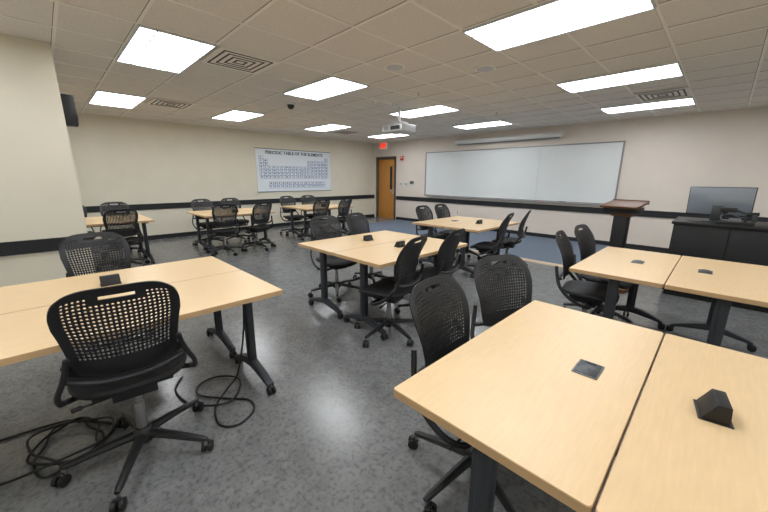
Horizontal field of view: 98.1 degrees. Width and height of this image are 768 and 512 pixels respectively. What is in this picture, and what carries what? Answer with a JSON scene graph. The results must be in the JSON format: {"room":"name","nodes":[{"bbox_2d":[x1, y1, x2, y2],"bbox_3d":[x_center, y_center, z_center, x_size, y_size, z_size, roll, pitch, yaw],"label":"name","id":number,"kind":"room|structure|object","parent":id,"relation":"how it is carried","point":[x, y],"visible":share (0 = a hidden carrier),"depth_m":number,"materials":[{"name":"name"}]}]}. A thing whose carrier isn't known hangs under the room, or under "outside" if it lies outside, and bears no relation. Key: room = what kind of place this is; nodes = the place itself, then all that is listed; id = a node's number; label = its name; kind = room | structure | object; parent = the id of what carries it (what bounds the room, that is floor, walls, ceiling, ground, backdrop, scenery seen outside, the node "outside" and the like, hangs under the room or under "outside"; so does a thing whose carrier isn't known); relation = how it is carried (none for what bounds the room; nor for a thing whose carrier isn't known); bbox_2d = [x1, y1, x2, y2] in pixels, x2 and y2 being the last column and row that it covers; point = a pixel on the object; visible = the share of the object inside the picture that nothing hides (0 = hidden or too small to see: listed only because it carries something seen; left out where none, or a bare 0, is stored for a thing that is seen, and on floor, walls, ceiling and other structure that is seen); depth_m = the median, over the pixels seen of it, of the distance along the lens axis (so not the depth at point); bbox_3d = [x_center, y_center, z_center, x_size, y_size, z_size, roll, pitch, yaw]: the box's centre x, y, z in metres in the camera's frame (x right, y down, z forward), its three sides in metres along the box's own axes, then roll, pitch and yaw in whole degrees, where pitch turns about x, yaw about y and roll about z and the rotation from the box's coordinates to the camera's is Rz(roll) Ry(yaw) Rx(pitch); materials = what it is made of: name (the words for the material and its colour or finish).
{"room":"classroom","nodes":[
{"label":"classroom","id":0,"kind":"room"},
{"bbox_2d":[0,33,94,286],"bbox_3d":[-4.363,-0.536,2.659,2.850,2.670,0.500,-12,18,-44],"label":"wall","id":1,"kind":"structure","parent":0,"point":[40,198],"depth_m":3.21,"materials":[{"name":"beige paint"}]},
{"bbox_2d":[0,231,91,256],"bbox_3d":[-4.353,0.019,2.790,2.870,0.130,0.520,-12,18,-44],"label":"trim","id":2,"kind":"structure","parent":1,"relation":"attached to","point":[49,244],"depth_m":3.29,"materials":[{"name":"black"}]},
{"bbox_2d":[60,94,78,126],"bbox_3d":[-3.245,-1.498,3.442,0.110,0.300,0.100,-12,18,-44],"label":"wall speaker","id":3,"kind":"object","parent":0,"point":[68,103],"depth_m":3.41},
{"bbox_2d":[67,113,373,238],"bbox_3d":[-4.459,-1.933,8.614,11.750,2.670,0.200,-12,18,-44],"label":"wall","id":4,"kind":"structure","parent":0,"point":[130,161],"depth_m":8.07,"materials":[{"name":"paint"}]},
{"bbox_2d":[85,195,373,212],"bbox_3d":[-4.385,-1.360,8.669,11.350,0.130,0.020,-12,18,-44],"label":"trim","id":5,"kind":"structure","parent":4,"relation":"attached to","point":[90,209],"depth_m":8.26,"materials":[{"name":"black"}]},
{"bbox_2d":[93,214,373,245],"bbox_3d":[-4.393,-0.665,8.835,11.350,0.100,0.012,-12,18,-44],"label":"baseboard","id":6,"kind":"structure","parent":4,"relation":"attached to","point":[151,237],"depth_m":8.40,"materials":[{"name":"black rubber"}]},
{"bbox_2d":[254,147,330,191],"bbox_3d":[-2.661,-2.582,10.139,2.524,1.210,0.018,-12,18,-44],"label":"poster","id":7,"kind":"object","parent":4,"relation":"attached to","point":[278,170],"visible":1,"depth_m":10.03,"materials":[{"name":"paper"}]},
{"bbox_2d":[0,217,767,511],"bbox_3d":[0.050,0.480,4.525,11.750,0.100,13.000,-12,18,-44],"label":"floor","id":8,"kind":"structure","parent":0,"point":[333,435],"depth_m":2.11,"materials":[{"name":"grey plastic"}]},
{"bbox_2d":[82,205,99,252],"bbox_3d":[-5.356,-0.409,5.810,0.658,0.970,0.717,-12,18,-44],"label":"office chair","id":9,"kind":"object","parent":8,"relation":"on","point":[84,208],"visible":0.06,"depth_m":6.01,"materials":[{"name":"black plastic"}]},
{"bbox_2d":[59,232,164,372],"bbox_3d":[-2.198,0.341,2.660,0.708,0.990,0.663,-12,18,-44],"label":"office chair","id":10,"kind":"object","parent":8,"relation":"on","point":[63,255],"visible":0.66,"depth_m":2.75,"materials":[{"name":"black plastic"}]},
{"bbox_2d":[85,214,145,256],"bbox_3d":[-4.940,-0.283,5.788,1.360,0.740,0.610,-12,18,-44],"label":"table","id":11,"kind":"object","parent":8,"relation":"on","point":[140,249],"visible":0.3,"depth_m":6.11,"materials":[{"name":"brown wood"}]},
{"bbox_2d":[0,256,239,358],"bbox_3d":[-1.921,0.511,2.361,1.610,0.800,0.653,-12,18,-44],"label":"table","id":12,"kind":"object","parent":8,"relation":"on","point":[14,298],"visible":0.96,"depth_m":2.36,"materials":[{"name":"brown wood"}]},
{"bbox_2d":[85,217,154,263],"bbox_3d":[-4.507,-0.181,5.365,1.360,0.740,0.610,-12,18,-44],"label":"table","id":13,"kind":"object","parent":8,"relation":"on","point":[93,223],"visible":0.41,"depth_m":5.61,"materials":[{"name":"brown wood"}]},
{"bbox_2d":[99,202,145,257],"bbox_3d":[-4.914,-0.498,6.202,0.686,0.970,0.685,-12,18,-44],"label":"office chair","id":14,"kind":"object","parent":8,"relation":"on","point":[120,205],"visible":0.21,"depth_m":6.30,"materials":[{"name":"black plastic"}]},
{"bbox_2d":[97,208,149,270],"bbox_3d":[-4.202,-0.283,5.308,0.715,0.970,0.666,-12,18,-44],"label":"office chair","id":15,"kind":"object","parent":8,"relation":"on","point":[130,231],"visible":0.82,"depth_m":5.15,"materials":[{"name":"black plastic"}]},
{"bbox_2d":[47,281,213,511],"bbox_3d":[-1.291,0.562,1.679,0.707,1.020,0.683,-12,18,-44],"label":"office chair","id":16,"kind":"object","parent":8,"relation":"on","point":[136,373],"visible":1,"depth_m":1.49,"materials":[{"name":"black plastic"}]},
{"bbox_2d":[0,270,282,485],"bbox_3d":[-1.448,0.654,1.904,1.614,0.743,0.820,-12,18,-44],"label":"table","id":17,"kind":"object","parent":8,"relation":"on","point":[25,334],"visible":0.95,"depth_m":1.93,"materials":[{"name":"brown wood"}]},
{"bbox_2d":[191,199,223,245],"bbox_3d":[-3.832,-0.740,7.264,0.686,0.970,0.684,-12,18,-44],"label":"office chair","id":18,"kind":"object","parent":8,"relation":"on","point":[210,205],"visible":0.62,"depth_m":7.28,"materials":[{"name":"black plastic"}]},
{"bbox_2d":[186,208,259,249],"bbox_3d":[-3.417,-0.619,7.268,1.360,0.740,0.610,-12,18,-44],"label":"table","id":19,"kind":"object","parent":8,"relation":"on","point":[199,240],"visible":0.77,"depth_m":6.90,"materials":[{"name":"brown wood"}]},
{"bbox_2d":[206,204,243,256],"bbox_3d":[-3.050,-0.526,6.378,0.662,0.970,0.708,-12,18,-44],"label":"office chair","id":20,"kind":"object","parent":8,"relation":"on","point":[220,218],"visible":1,"depth_m":6.21,"materials":[{"name":"black plastic"}]},
{"bbox_2d":[196,210,274,254],"bbox_3d":[-2.984,-0.546,6.838,1.360,0.800,0.610,-12,18,-44],"label":"table","id":21,"kind":"object","parent":8,"relation":"on","point":[207,216],"visible":0.66,"depth_m":6.51,"materials":[{"name":"brown wood"}]},
{"bbox_2d":[221,198,254,242],"bbox_3d":[-3.375,-0.828,7.655,0.713,0.970,0.676,-12,18,-44],"label":"office chair","id":22,"kind":"object","parent":8,"relation":"on","point":[243,222],"visible":0.42,"depth_m":7.70,"materials":[{"name":"black plastic"}]},
{"bbox_2d":[242,202,275,251],"bbox_3d":[-2.598,-0.629,6.827,0.714,0.970,0.674,-12,18,-44],"label":"office chair","id":23,"kind":"object","parent":8,"relation":"on","point":[262,226],"visible":0.99,"depth_m":6.71,"materials":[{"name":"black plastic"}]},
{"bbox_2d":[280,196,303,235],"bbox_3d":[-2.339,-1.054,8.649,0.663,0.970,0.706,-12,18,-44],"label":"office chair","id":24,"kind":"object","parent":8,"relation":"on","point":[298,217],"visible":0.77,"depth_m":8.70,"materials":[{"name":"black plastic"}]},
{"bbox_2d":[281,204,336,236],"bbox_3d":[-1.895,-0.956,8.748,1.360,0.740,0.610,-12,18,-44],"label":"table","id":25,"kind":"object","parent":8,"relation":"on","point":[291,207],"visible":0.44,"depth_m":8.33,"materials":[{"name":"brown wood"}]},
{"bbox_2d":[300,195,324,231],"bbox_3d":[-1.954,-1.158,9.100,0.692,0.971,0.667,-12,18,-44],"label":"office chair","id":26,"kind":"object","parent":8,"relation":"on","point":[304,197],"visible":0.58,"depth_m":9.13,"materials":[{"name":"black plastic"}]},
{"bbox_2d":[301,199,329,239],"bbox_3d":[-1.563,-0.862,7.850,0.697,0.971,0.677,-12,18,-44],"label":"office chair","id":27,"kind":"object","parent":8,"relation":"on","point":[318,212],"visible":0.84,"depth_m":7.61,"materials":[{"name":"black plastic"}]},
{"bbox_2d":[294,205,353,240],"bbox_3d":[-1.461,-0.883,8.318,1.360,0.800,0.610,-12,18,-44],"label":"table","id":28,"kind":"object","parent":8,"relation":"on","point":[305,209],"visible":0.47,"depth_m":7.97,"materials":[{"name":"brown wood"}]},
{"bbox_2d":[308,215,359,302],"bbox_3d":[-0.634,0.003,4.192,0.688,0.970,0.677,-12,18,-44],"label":"office chair","id":29,"kind":"object","parent":8,"relation":"on","point":[333,262],"visible":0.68,"depth_m":4.21,"materials":[{"name":"black plastic"}]},
{"bbox_2d":[326,198,351,235],"bbox_3d":[-1.103,-0.961,8.289,0.651,0.970,0.715,-12,18,-44],"label":"office chair","id":30,"kind":"object","parent":8,"relation":"on","point":[346,202],"visible":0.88,"depth_m":8.10,"materials":[{"name":"black plastic"}]},
{"bbox_2d":[298,230,419,318],"bbox_3d":[-0.241,0.136,4.012,1.380,0.800,0.648,-12,18,-44],"label":"table","id":31,"kind":"object","parent":8,"relation":"on","point":[324,247],"visible":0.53,"depth_m":3.68,"materials":[{"name":"brown wood"}]},
{"bbox_2d":[346,212,388,284],"bbox_3d":[-0.190,-0.088,4.596,0.715,0.970,0.672,-12,18,-44],"label":"office chair","id":32,"kind":"object","parent":8,"relation":"on","point":[359,222],"visible":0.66,"depth_m":4.65,"materials":[{"name":"black plastic"}]},
{"bbox_2d":[354,235,426,346],"bbox_3d":[0.043,0.271,3.069,0.707,0.970,0.663,-12,18,-44],"label":"office chair","id":33,"kind":"object","parent":8,"relation":"on","point":[388,290],"visible":0.98,"depth_m":2.95,"materials":[{"name":"black plastic"}]},
{"bbox_2d":[334,237,466,340],"bbox_3d":[0.221,0.244,3.561,1.380,0.800,0.648,-12,18,-44],"label":"table","id":34,"kind":"object","parent":8,"relation":"on","point":[383,255],"visible":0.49,"depth_m":3.19,"materials":[{"name":"brown wood"}]},
{"bbox_2d":[394,228,464,319],"bbox_3d":[0.521,0.173,3.504,0.688,0.970,0.676,-12,18,-44],"label":"office chair","id":35,"kind":"object","parent":8,"relation":"on","point":[449,246],"visible":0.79,"depth_m":3.33,"materials":[{"name":"black plastic"}]},
{"bbox_2d":[416,205,447,263],"bbox_3d":[0.864,-0.387,5.899,0.660,0.970,0.711,-12,18,-44],"label":"office chair","id":36,"kind":"object","parent":8,"relation":"on","point":[424,213],"visible":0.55,"depth_m":5.97,"materials":[{"name":"black plastic"}]},
{"bbox_2d":[412,216,483,264],"bbox_3d":[1.155,-0.259,5.841,1.360,0.752,0.610,-12,18,-44],"label":"table","id":37,"kind":"object","parent":8,"relation":"on","point":[437,223],"visible":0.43,"depth_m":5.61,"materials":[{"name":"brown wood"}]},
{"bbox_2d":[434,204,470,259],"bbox_3d":[1.274,-0.476,6.292,0.678,0.970,0.712,-12,18,-44],"label":"office chair","id":38,"kind":"object","parent":8,"relation":"on","point":[441,212],"visible":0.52,"depth_m":6.35,"materials":[{"name":"black plastic"}]},
{"bbox_2d":[408,274,515,511],"bbox_3d":[0.426,0.629,1.553,0.658,0.970,0.712,-12,18,-44],"label":"office chair","id":39,"kind":"object","parent":8,"relation":"on","point":[435,346],"visible":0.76,"depth_m":1.61,"materials":[{"name":"black plastic"}]},
{"bbox_2d":[341,219,608,264],"bbox_3d":[1.906,-0.541,8.687,2.630,0.012,6.550,-12,18,-44],"label":"carpet runner","id":40,"kind":"object","parent":8,"relation":"on","point":[544,249],"visible":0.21,"depth_m":7.75,"materials":[{"name":"blue carpet"}]},
{"bbox_2d":[443,219,519,276],"bbox_3d":[1.589,-0.180,5.413,1.360,0.800,0.610,-12,18,-44],"label":"table","id":41,"kind":"object","parent":8,"relation":"on","point":[478,226],"visible":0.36,"depth_m":5.06,"materials":[{"name":"brown wood"}]},
{"bbox_2d":[466,213,513,277],"bbox_3d":[1.579,-0.187,5.070,0.711,0.970,0.679,-12,18,-44],"label":"office chair","id":42,"kind":"object","parent":8,"relation":"on","point":[485,247],"visible":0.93,"depth_m":4.92,"materials":[{"name":"black plastic"}]},
{"bbox_2d":[470,254,531,338],"bbox_3d":[0.879,0.527,2.000,0.675,0.971,0.700,-12,18,-44],"label":"office chair","id":43,"kind":"object","parent":8,"relation":"on","point":[490,317],"visible":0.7,"depth_m":2.13,"materials":[{"name":"black plastic"}]},
{"bbox_2d":[491,210,530,270],"bbox_3d":[2.018,-0.288,5.513,0.673,0.970,0.690,-12,18,-44],"label":"office chair","id":44,"kind":"object","parent":8,"relation":"on","point":[512,241],"visible":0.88,"depth_m":5.32,"materials":[{"name":"black plastic"}]},
{"bbox_2d":[459,248,562,267],"bbox_3d":[2.002,-0.072,6.683,0.140,0.016,3.600,-12,18,-44],"label":"trim","id":45,"kind":"structure","parent":8,"relation":"on","point":[523,259],"depth_m":5.92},
{"bbox_2d":[394,300,663,511],"bbox_3d":[0.681,0.766,1.457,1.240,0.752,0.610,-12,18,-44],"label":"table","id":46,"kind":"object","parent":8,"relation":"on","point":[549,394],"visible":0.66,"depth_m":1.12,"materials":[{"name":"brown wood"}]},
{"bbox_2d":[555,230,619,312],"bbox_3d":[1.865,0.290,3.045,0.688,0.970,0.689,-12,18,-44],"label":"office chair","id":47,"kind":"object","parent":8,"relation":"on","point":[585,292],"visible":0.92,"depth_m":3.07,"materials":[{"name":"black plastic"}]},
{"bbox_2d":[563,224,633,324],"bbox_3d":[2.282,0.193,3.471,0.699,0.970,0.668,-12,18,-44],"label":"office chair","id":48,"kind":"object","parent":8,"relation":"on","point":[585,238],"visible":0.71,"depth_m":3.53,"materials":[{"name":"black plastic"}]},
{"bbox_2d":[569,246,680,328],"bbox_3d":[2.193,0.400,3.064,1.300,0.752,0.610,-12,18,-44],"label":"table","id":49,"kind":"object","parent":8,"relation":"on","point":[653,269],"visible":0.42,"depth_m":2.82,"materials":[{"name":"brown wood"}]},
{"bbox_2d":[600,199,649,293],"bbox_3d":[3.148,-0.152,4.498,0.400,1.185,0.460,-9,16,-34],"label":"lectern","id":50,"kind":"object","parent":8,"relation":"on","point":[622,210],"visible":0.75,"depth_m":4.38,"materials":[{"name":"brown wood"}]},
{"bbox_2d":[595,334,767,511],"bbox_3d":[1.114,0.845,1.029,1.240,0.800,0.610,-12,18,-44],"label":"table","id":51,"kind":"object","parent":8,"relation":"on","point":[695,439],"visible":1,"depth_m":0.94,"materials":[{"name":"brown wood"}]},
{"bbox_2d":[649,256,767,373],"bbox_3d":[2.626,0.502,2.642,1.300,0.752,0.610,-12,18,-44],"label":"table","id":52,"kind":"object","parent":8,"relation":"on","point":[726,282],"visible":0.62,"depth_m":2.42,"materials":[{"name":"brown wood"}]},
{"bbox_2d":[660,216,767,312],"bbox_3d":[4.581,0.135,3.830,0.780,0.950,2.040,-12,18,-44],"label":"cabinet","id":53,"kind":"object","parent":8,"relation":"on","point":[691,236],"visible":0.53,"depth_m":3.91,"materials":[{"name":"black laminate"}]},
{"bbox_2d":[672,216,767,230],"bbox_3d":[4.584,-0.310,3.725,0.780,0.035,2.040,-12,18,-44],"label":"countertop","id":54,"kind":"structure","parent":53,"relation":"on","point":[761,226],"depth_m":3.97,"materials":[{"name":"black laminate"}]},
{"bbox_2d":[686,186,757,221],"bbox_3d":[4.092,-0.629,4.073,0.200,0.420,0.580,-10,17,-38],"label":"computer monitor","id":55,"kind":"object","parent":53,"relation":"on","point":[701,200],"visible":0.8,"depth_m":4.05,"materials":[{"name":"black plastic"}]},
{"bbox_2d":[717,207,759,225],"bbox_3d":[4.077,-0.456,3.837,0.140,0.190,0.322,-12,18,-44],"label":"camera","id":56,"kind":"object","parent":53,"relation":"on","point":[732,221],"visible":1,"depth_m":3.82,"materials":[{"name":"black plastic"}]},
{"bbox_2d":[0,0,767,142],"bbox_3d":[0.069,-2.217,3.892,11.750,0.100,13.000,-12,18,-44],"label":"ceiling","id":57,"kind":"structure","parent":0,"point":[408,25],"depth_m":3.48,"materials":[{"name":"tile"}]},
{"bbox_2d":[88,90,146,108],"bbox_3d":[-4.381,-2.547,5.460,0.610,0.020,1.220,-12,18,-44],"label":"light","id":58,"kind":"object","parent":57,"relation":"in","point":[100,97],"depth_m":5.38,"materials":[{"name":"white plastic"}]},
{"bbox_2d":[115,24,216,73],"bbox_3d":[-2.227,-2.040,3.360,0.610,0.020,1.220,-12,18,-44],"label":"light","id":59,"kind":"object","parent":57,"relation":"in","point":[147,46],"depth_m":3.26,"materials":[{"name":"white plastic"}]},
{"bbox_2d":[146,98,195,108],"bbox_3d":[-3.655,-2.603,5.718,0.610,0.012,0.610,-12,18,-44],"label":"ceiling vent","id":60,"kind":"object","parent":57,"relation":"in","point":[155,101],"visible":1,"depth_m":5.66,"materials":[{"name":"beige metal"}]},
{"bbox_2d":[211,109,264,121],"bbox_3d":[-3.000,-2.853,6.802,0.610,0.020,1.220,-12,18,-44],"label":"light","id":61,"kind":"object","parent":57,"relation":"in","point":[232,115],"depth_m":6.71,"materials":[{"name":"white plastic"}]},
{"bbox_2d":[200,46,279,73],"bbox_3d":[-1.552,-2.091,3.598,0.610,0.012,0.610,-12,18,-44],"label":"ceiling vent","id":62,"kind":"object","parent":57,"relation":"in","point":[224,57],"visible":1,"depth_m":3.56,"materials":[{"name":"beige metal"}]},
{"bbox_2d":[285,102,295,108],"bbox_3d":[-1.573,-2.524,5.620,0.170,0.100,0.170,-12,18,-44],"label":"dome security camera","id":63,"kind":"object","parent":57,"relation":"attached to","point":[290,105],"visible":1,"depth_m":5.58,"materials":[{"name":"black plastic"}]},
{"bbox_2d":[283,75,368,100],"bbox_3d":[-0.846,-2.345,4.702,0.610,0.020,1.220,-12,18,-44],"label":"light","id":64,"kind":"object","parent":57,"relation":"in","point":[330,86],"depth_m":4.62,"materials":[{"name":"white plastic"}]},
{"bbox_2d":[304,124,351,131],"bbox_3d":[-1.420,-3.202,8.337,0.610,0.020,1.220,-12,18,-44],"label":"light","id":65,"kind":"object","parent":57,"relation":"in","point":[328,127],"depth_m":8.24,"materials":[{"name":"white plastic"}]},
{"bbox_2d":[332,130,360,133],"bbox_3d":[-1.055,-3.381,9.112,0.610,0.012,0.610,-12,18,-44],"label":"ceiling vent","id":66,"kind":"object","parent":57,"relation":"in","point":[339,131],"visible":1,"depth_m":9.11,"materials":[{"name":"silver metal"}]},
{"bbox_2d":[0,0,767,142],"bbox_3d":[0.068,-2.165,3.904,11.350,0.006,12.600,-12,18,-44],"label":"grid","id":67,"kind":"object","parent":57,"relation":"attached to","point":[54,27],"depth_m":3.82,"materials":[{"name":"silver metal"}]},
{"bbox_2d":[380,141,387,148],"bbox_3d":[-0.011,-3.738,11.214,0.320,0.270,0.064,11,17,38],"label":"exit sign","id":68,"kind":"object","parent":57,"relation":"hanging from","point":[384,145],"visible":1,"depth_m":11.17,"materials":[{"name":"red plastic"}]},
{"bbox_2d":[366,134,409,138],"bbox_3d":[0.117,-3.541,9.831,0.610,0.020,1.220,-12,18,-44],"label":"light","id":69,"kind":"object","parent":57,"relation":"in","point":[381,136],"depth_m":9.74,"materials":[{"name":"white plastic"}]},
{"bbox_2d":[384,63,404,70],"bbox_3d":[0.121,-2.124,3.751,0.240,0.016,0.240,-12,18,-44],"label":"ceiling speaker","id":70,"kind":"object","parent":57,"relation":"in","point":[390,66],"depth_m":3.71},
{"bbox_2d":[383,104,415,134],"bbox_3d":[0.277,-2.381,5.809,0.410,0.440,0.460,-12,18,-44],"label":"ceiling projector","id":71,"kind":"object","parent":57,"relation":"hanging from","point":[398,127],"depth_m":5.72,"materials":[{"name":"white plastic"}]},
{"bbox_2d":[388,104,459,117],"bbox_3d":[0.733,-2.694,6.238,0.610,0.020,1.220,-12,18,-44],"label":"light","id":72,"kind":"object","parent":57,"relation":"in","point":[434,109],"depth_m":6.17,"materials":[{"name":"white plastic"}]},
{"bbox_2d":[452,120,512,128],"bbox_3d":[2.270,-3.034,7.732,0.610,0.020,1.220,-12,18,-44],"label":"light","id":73,"kind":"object","parent":57,"relation":"in","point":[499,122],"depth_m":7.64,"materials":[{"name":"white plastic"}]},
{"bbox_2d":[474,65,495,71],"bbox_3d":[1.146,-2.124,3.785,0.240,0.016,0.240,-12,18,-44],"label":"ceiling speaker","id":74,"kind":"object","parent":57,"relation":"in","point":[482,68],"depth_m":3.75},
{"bbox_2d":[462,0,655,51],"bbox_3d":[1.307,-1.838,2.603,0.610,0.020,1.220,-12,18,-44],"label":"light","id":75,"kind":"object","parent":57,"relation":"in","point":[551,18],"depth_m":2.59,"materials":[{"name":"white plastic"}]},
{"bbox_2d":[556,61,683,92],"bbox_3d":[2.886,-2.187,4.138,0.610,0.020,1.220,-12,18,-44],"label":"light","id":76,"kind":"object","parent":57,"relation":"in","point":[674,69],"depth_m":4.06,"materials":[{"name":"white plastic"}]},
{"bbox_2d":[600,97,695,113],"bbox_3d":[4.423,-2.526,5.632,0.610,0.020,1.220,-12,18,-44],"label":"light","id":77,"kind":"object","parent":57,"relation":"in","point":[689,100],"depth_m":5.54,"materials":[{"name":"white plastic"}]},
{"bbox_2d":[633,87,691,101],"bbox_3d":[4.072,-2.350,4.871,0.610,0.012,0.610,-12,18,-44],"label":"ceiling vent","id":78,"kind":"object","parent":57,"relation":"in","point":[679,92],"visible":1,"depth_m":4.83,"materials":[{"name":"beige metal"}]},
{"bbox_2d":[374,106,767,247],"bbox_3d":[4.149,-1.772,8.184,0.200,2.670,12.600,-12,18,-44],"label":"wall","id":79,"kind":"structure","parent":0,"point":[665,156],"depth_m":6.81,"materials":[{"name":"paint"}]},
{"bbox_2d":[376,156,395,218],"bbox_3d":[0.099,-2.469,12.105,0.120,2.180,0.990,-12,18,-44],"label":"door frame","id":80,"kind":"structure","parent":79,"relation":"in","point":[388,157],"depth_m":12.12,"materials":[{"name":"brown paint"}]},
{"bbox_2d":[379,159,393,218],"bbox_3d":[0.107,-2.431,12.123,0.045,2.082,0.820,-12,18,-44],"label":"door","id":81,"kind":"structure","parent":80,"relation":"attached to","point":[386,198],"depth_m":12.12,"materials":[{"name":"brown wood"}]},
{"bbox_2d":[390,166,393,193],"bbox_3d":[0.260,-2.695,11.824,0.072,0.950,0.200,-12,18,-44],"label":"hardware piece","id":82,"kind":"object","parent":81,"relation":"attached to","point":[391,167],"depth_m":11.85,"materials":[{"name":"metal"}]},
{"bbox_2d":[454,131,564,144],"bbox_3d":[3.113,-3.047,8.702,0.155,0.151,2.900,-12,18,-44],"label":"case","id":83,"kind":"object","parent":79,"relation":"attached to","point":[550,135],"visible":1,"depth_m":8.48,"materials":[{"name":"white plastic"}]},
{"bbox_2d":[424,140,625,204],"bbox_3d":[3.158,-2.177,8.893,0.100,1.360,5.250,-12,18,-44],"label":"whiteboard","id":84,"kind":"object","parent":79,"relation":"attached to","point":[577,173],"visible":0.93,"depth_m":8.38,"materials":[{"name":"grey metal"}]},
{"bbox_2d":[396,217,668,252],"bbox_3d":[4.471,-0.409,8.009,0.012,0.100,11.450,-12,18,-44],"label":"baseboard","id":85,"kind":"structure","parent":79,"relation":"attached to","point":[631,246],"depth_m":7.62,"materials":[{"name":"black"}]},
{"bbox_2d":[396,196,767,221],"bbox_3d":[4.473,-1.105,7.843,0.020,0.130,11.450,-12,18,-44],"label":"trim","id":86,"kind":"structure","parent":79,"relation":"attached to","point":[658,214],"depth_m":8.06,"materials":[{"name":"black"}]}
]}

